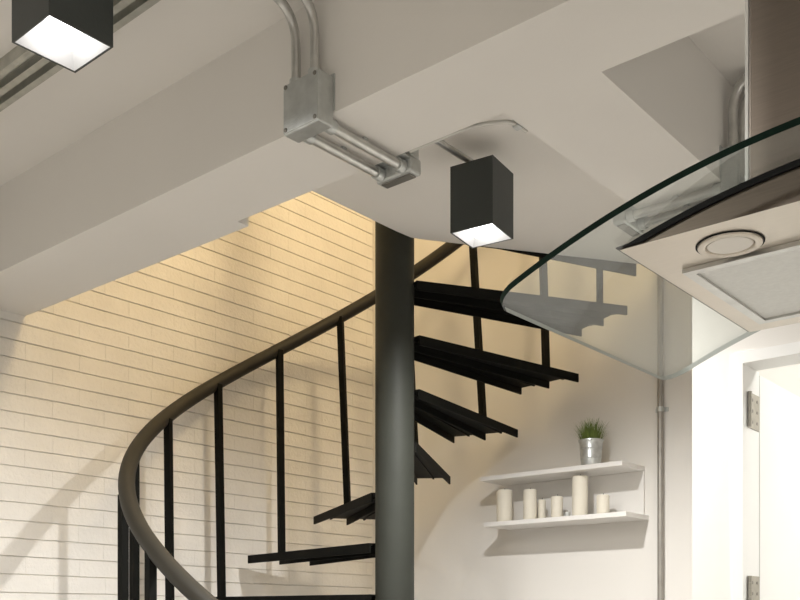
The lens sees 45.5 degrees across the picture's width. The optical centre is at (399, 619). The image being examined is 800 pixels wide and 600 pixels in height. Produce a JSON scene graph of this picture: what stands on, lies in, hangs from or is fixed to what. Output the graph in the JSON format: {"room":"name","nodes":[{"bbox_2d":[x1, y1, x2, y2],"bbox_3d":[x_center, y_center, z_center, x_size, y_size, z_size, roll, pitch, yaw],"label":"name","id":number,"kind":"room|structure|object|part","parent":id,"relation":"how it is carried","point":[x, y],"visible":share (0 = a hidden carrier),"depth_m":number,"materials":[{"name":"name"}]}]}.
{"room":"kitchen","nodes":[
{"label":"kitchen","id":0,"kind":"room"},
{"bbox_2d":[0,191,372,599],"bbox_3d":[-2.201,-1.295,2.770,0.150,5.350,6.490,0,0,40],"label":"wall","id":1,"kind":"structure","parent":0,"point":[82,375],"depth_m":4.21,"materials":[{"name":"brick"}]},
{"bbox_2d":[0,0,744,263],"bbox_3d":[-0.007,-1.560,0.916,5.594,0.280,6.190,0,0,40],"label":"ceiling","id":2,"kind":"structure","parent":0,"point":[554,199],"depth_m":2.78,"materials":[{"name":"white paint"}]},
{"bbox_2d":[12,0,112,72],"bbox_3d":[-0.704,-1.308,1.993,0.146,0.223,0.146,0,0,40],"label":"lamp","id":3,"kind":"object","parent":2,"relation":"hanging from","point":[70,34],"visible":1,"depth_m":1.98,"materials":[{"name":"black painted metal"},{"name":"glowing white light panel"}]},
{"bbox_3d":[-0.704,-1.225,1.993,0.078,0.056,0.078,0,0,40],"label":"bulb","id":4,"kind":"part","parent":3,"relation":"part of","materials":[{"name":"white glass"}]},
{"bbox_2d":[0,0,160,111],"bbox_3d":[-1.054,-1.403,2.514,1.928,0.034,0.108,0,0,40],"label":"conduit pipe","id":5,"kind":"object","parent":2,"relation":"attached to","point":[22,70],"visible":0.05,"depth_m":2.40,"materials":[{"name":"metal"}]},
{"bbox_2d":[273,0,300,82],"bbox_3d":[-0.309,-1.320,2.113,0.031,0.193,0.249,0,0,40],"label":"conduit pipe","id":6,"kind":"object","parent":2,"relation":"attached to","point":[284,5],"visible":0.83,"depth_m":2.19,"materials":[{"name":"metal"}]},
{"bbox_2d":[301,0,319,72],"bbox_3d":[-0.263,-1.320,2.073,0.031,0.193,0.249,0,0,40],"label":"conduit pipe","id":7,"kind":"object","parent":2,"relation":"attached to","point":[309,6],"visible":0.78,"depth_m":2.15,"materials":[{"name":"metal"}]},
{"bbox_2d":[0,0,744,315],"bbox_3d":[0.866,-1.281,1.949,5.594,0.278,1.005,0,0,40],"label":"ceiling beam","id":8,"kind":"structure","parent":2,"relation":"attached to","point":[621,89],"depth_m":2.31,"materials":[{"name":"paint"}]},
{"bbox_2d":[284,69,334,142],"bbox_3d":[-0.209,-1.167,2.165,0.122,0.121,0.053,0,0,40],"label":"junction box","id":9,"kind":"object","parent":8,"relation":"attached to","point":[309,100],"visible":1,"depth_m":2.14,"materials":[{"name":"metal"}]},
{"bbox_3d":[-0.193,-1.187,2.184,0.122,0.082,0.003,0,0,40],"label":"mounting plate","id":10,"kind":"part","parent":9,"relation":"part of","materials":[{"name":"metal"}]},
{"bbox_2d":[303,135,385,181],"bbox_3d":[-0.135,-1.125,2.312,0.033,0.034,0.268,0,0,40],"label":"conduit pipe","id":11,"kind":"object","parent":8,"relation":"attached to","point":[377,173],"visible":0.73,"depth_m":2.31,"materials":[{"name":"metal"}]},
{"bbox_2d":[324,119,406,173],"bbox_3d":[-0.081,-1.125,2.267,0.033,0.034,0.268,0,0,40],"label":"conduit pipe","id":12,"kind":"object","parent":8,"relation":"attached to","point":[398,164],"visible":0.81,"depth_m":2.26,"materials":[{"name":"metal"}]},
{"bbox_2d":[374,150,420,188],"bbox_3d":[-0.011,-1.145,2.394,0.118,0.084,0.063,0,0,40],"label":"fitting","id":13,"kind":"object","parent":8,"relation":"attached to","point":[392,178],"visible":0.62,"depth_m":2.38,"materials":[{"name":"metal"}]},
{"bbox_3d":[-0.024,-1.141,2.379,0.110,0.002,0.023,0,0,40],"label":"mounting plate","id":14,"kind":"part","parent":13,"relation":"part of","materials":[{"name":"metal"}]},
{"bbox_3d":[-0.004,-1.105,2.403,0.094,0.004,0.024,0,0,40],"label":"lid","id":15,"kind":"part","parent":13,"relation":"part of","materials":[{"name":"silver metal"}]},
{"bbox_2d":[435,140,473,161],"bbox_3d":[0.093,-1.280,2.633,0.097,0.185,0.526,0,0,22],"label":"conduit pipe","id":16,"kind":"object","parent":8,"relation":"attached to","point":[442,144],"visible":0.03,"depth_m":2.77,"materials":[{"name":"metal"}]},
{"bbox_2d":[409,120,527,152],"bbox_3d":[0.150,-1.146,2.255,0.293,0.010,0.070,0,0,20],"label":"cord","id":17,"kind":"object","parent":8,"relation":"attached to","point":[494,122],"visible":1,"depth_m":2.22,"materials":[{"name":"white plastic"}]},
{"bbox_2d":[512,119,522,130],"bbox_3d":[0.273,-1.155,2.212,0.018,0.034,0.020,0,0,40],"label":"clip","id":18,"kind":"object","parent":8,"relation":"attached to","point":[517,126],"visible":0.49,"depth_m":2.21,"materials":[{"name":"metal"}]},
{"bbox_2d":[613,206,647,236],"bbox_3d":[0.656,-1.145,2.699,0.063,0.084,0.118,0,0,40],"label":"fitting","id":19,"kind":"object","parent":8,"relation":"attached to","point":[620,221],"visible":0.56,"depth_m":2.68,"materials":[{"name":"metal"}]},
{"bbox_3d":[0.648,-1.105,2.706,0.024,0.004,0.094,0,0,40],"label":"lid","id":20,"kind":"part","parent":19,"relation":"part of","materials":[{"name":"silver metal"}]},
{"bbox_2d":[637,202,700,230],"bbox_3d":[0.784,-1.125,2.629,0.268,0.034,0.033,0,0,40],"label":"conduit pipe","id":21,"kind":"object","parent":8,"relation":"attached to","point":[643,223],"visible":0.53,"depth_m":2.67,"materials":[{"name":"metal"}]},
{"bbox_2d":[626,182,720,222],"bbox_3d":[0.739,-1.125,2.575,0.268,0.034,0.033,0,0,40],"label":"conduit pipe","id":22,"kind":"object","parent":8,"relation":"attached to","point":[632,215],"visible":0.83,"depth_m":2.57,"materials":[{"name":"metal"}]},
{"bbox_2d":[719,144,744,191],"bbox_3d":[0.886,-1.167,2.501,0.053,0.121,0.122,0,0,40],"label":"junction box","id":23,"kind":"object","parent":8,"relation":"attached to","point":[732,166],"visible":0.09,"depth_m":2.46,"materials":[{"name":"metal"}]},
{"bbox_3d":[0.867,-1.187,2.517,0.003,0.082,0.122,0,0,40],"label":"mounting plate","id":24,"kind":"part","parent":23,"relation":"part of","materials":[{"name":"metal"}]},
{"bbox_2d":[450,155,512,248],"bbox_3d":[0.246,-1.260,2.861,0.140,0.226,0.140,0,0,32],"label":"lamp","id":25,"kind":"object","parent":2,"relation":"hanging from","point":[481,189],"visible":1,"depth_m":2.81,"materials":[{"name":"grey metal"}]},
{"bbox_3d":[0.246,-1.175,2.861,0.078,0.056,0.078,0,0,40],"label":"bulb","id":26,"kind":"part","parent":25,"relation":"part of","materials":[{"name":"white glass"}]},
{"bbox_2d":[500,0,799,379],"bbox_3d":[0.624,-0.909,1.126,0.893,1.020,0.525,0,0,40],"label":"range hood","id":27,"kind":"object","parent":2,"relation":"hanging from","point":[736,251],"visible":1,"depth_m":1.11,"materials":[{"name":"clear glass"}]},
{"bbox_3d":[0.663,-0.452,1.171,0.540,0.006,0.279,0,0,40],"label":"filter frame","id":28,"kind":"part","parent":27,"relation":"part of","materials":[{"name":"metal"}]},
{"bbox_3d":[0.406,-0.776,1.110,0.004,0.549,0.016,0,0,40],"label":"edge trim","id":29,"kind":"part","parent":27,"relation":"part of","materials":[{"name":"metal"}]},
{"bbox_2d":[728,73,744,145],"bbox_3d":[2.058,-1.321,1.470,3.150,0.196,0.024,0,0,40],"label":"conduit pipe","id":30,"kind":"object","parent":2,"relation":"attached to","point":[734,99],"visible":0.56,"depth_m":2.47,"materials":[{"name":"metal"}]},
{"bbox_2d":[738,94,744,148],"bbox_3d":[2.098,-1.321,1.518,3.150,0.196,0.024,0,0,40],"label":"conduit pipe","id":31,"kind":"object","parent":2,"relation":"attached to","point":[741,111],"visible":0.22,"depth_m":2.52,"materials":[{"name":"metal"}]},
{"bbox_2d":[372,220,691,599],"bbox_3d":[2.058,-1.295,3.321,5.844,5.350,0.150,0,0,40],"label":"wall","id":32,"kind":"structure","parent":0,"point":[456,557],"depth_m":4.36,"materials":[{"name":"white paint"}]},
{"bbox_2d":[480,460,648,529],"bbox_3d":[0.713,-0.540,4.221,0.730,0.230,0.210,0,0,40],"label":"wall shelf","id":33,"kind":"object","parent":32,"relation":"attached to","point":[623,481],"visible":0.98,"depth_m":4.17,"materials":[{"name":"white paint"}]},
{"bbox_2d":[497,489,511,521],"bbox_3d":[0.479,-0.525,4.380,0.072,0.159,0.072,0,0,40],"label":"pillar candle","id":34,"kind":"object","parent":33,"relation":"on","point":[504,496],"visible":0.8,"depth_m":4.35,"materials":[{"name":"beige wax"}]},
{"bbox_2d":[523,488,536,518],"bbox_3d":[0.584,-0.520,4.292,0.060,0.149,0.060,0,0,40],"label":"pillar candle","id":35,"kind":"object","parent":33,"relation":"on","point":[529,495],"visible":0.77,"depth_m":4.27,"materials":[{"name":"beige wax"}]},
{"bbox_2d":[538,498,545,517],"bbox_3d":[0.638,-0.497,4.292,0.034,0.104,0.034,0,0,40],"label":"pillar candle","id":36,"kind":"object","parent":33,"relation":"on","point":[541,503],"visible":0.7,"depth_m":4.28,"materials":[{"name":"beige wax"}]},
{"bbox_2d":[551,494,562,516],"bbox_3d":[0.691,-0.499,4.202,0.052,0.107,0.052,0,0,40],"label":"pillar candle","id":37,"kind":"object","parent":33,"relation":"on","point":[556,501],"visible":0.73,"depth_m":4.18,"materials":[{"name":"beige wax"}]},
{"bbox_3d":[0.770,-0.540,4.303,0.712,0.190,0.011,0,0,40],"label":"panel","id":38,"kind":"part","parent":33,"relation":"part of","materials":[{"name":"white paint"}]},
{"bbox_2d":[572,474,587,515],"bbox_3d":[0.778,-0.538,4.128,0.068,0.185,0.068,0,0,40],"label":"pillar candle","id":39,"kind":"object","parent":33,"relation":"on","point":[579,482],"visible":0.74,"depth_m":4.10,"materials":[{"name":"beige wax"}]},
{"bbox_2d":[572,418,610,464],"bbox_3d":[0.822,-0.762,4.103,0.178,0.214,0.181,0,0,40],"label":"potted grass","id":40,"kind":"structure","parent":33,"relation":"on","point":[590,442],"depth_m":4.06,"materials":[{"name":"metal"}]},
{"bbox_2d":[578,438,603,464],"bbox_3d":[0.820,-0.713,4.099,0.108,0.116,0.108,0,0,40],"label":"pot","id":41,"kind":"object","parent":40,"relation":"attached to","point":[590,448],"depth_m":4.06,"materials":[{"name":"metal"}]},
{"bbox_2d":[597,493,608,513],"bbox_3d":[0.862,-0.492,4.057,0.054,0.094,0.054,0,0,40],"label":"pillar candle","id":42,"kind":"object","parent":33,"relation":"on","point":[602,500],"visible":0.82,"depth_m":4.03,"materials":[{"name":"beige wax"}]},
{"bbox_2d":[655,275,668,599],"bbox_3d":[1.095,-1.145,4.014,0.056,5.050,0.034,0,0,40],"label":"pipe","id":43,"kind":"object","parent":32,"relation":"attached to","point":[660,409],"visible":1,"depth_m":4.00,"materials":[{"name":"metal"}]},
{"bbox_2d":[692,90,799,599],"bbox_3d":[2.101,-0.020,1.628,3.292,2.800,0.100,0,0,40],"label":"wall","id":44,"kind":"structure","parent":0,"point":[712,378],"depth_m":2.62,"materials":[{"name":"white paint"}]},
{"bbox_2d":[732,341,799,599],"bbox_3d":[1.539,0.331,2.638,0.914,2.098,0.924,0,0,40],"label":"door","id":45,"kind":"structure","parent":44,"relation":"in","point":[765,415],"depth_m":2.67,"materials":[{"name":"white paint"}]},
{"bbox_2d":[758,364,799,396],"bbox_3d":[1.279,-0.020,3.135,0.090,2.800,1.140,0,0,40],"label":"wall partition","id":46,"kind":"structure","parent":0,"point":[786,377],"depth_m":2.98,"materials":[{"name":"white paint"}]},
{"bbox_3d":[-0.007,1.440,0.916,5.894,0.120,6.490,0,0,40],"label":"floor","id":47,"kind":"structure","parent":0,"visible":0},
{"bbox_2d":[118,221,635,599],"bbox_3d":[-0.060,-0.645,3.627,1.906,4.050,2.012,0,0,40],"label":"spiral staircase","id":48,"kind":"structure","parent":47,"relation":"on","point":[400,460],"depth_m":3.77,"materials":[{"name":"black metal"}]},
{"bbox_3d":[-0.067,-0.950,3.640,1.878,3.029,2.002,0,0,40],"label":"handrail","id":49,"kind":"part","parent":48,"relation":"part of","materials":[{"name":"metal"}]},
{"bbox_3d":[0.522,-1.531,3.693,0.870,0.318,0.008,0,0,-16],"label":"landing plate","id":50,"kind":"part","parent":48,"relation":"part of","materials":[{"name":"black paint"}]}
]}

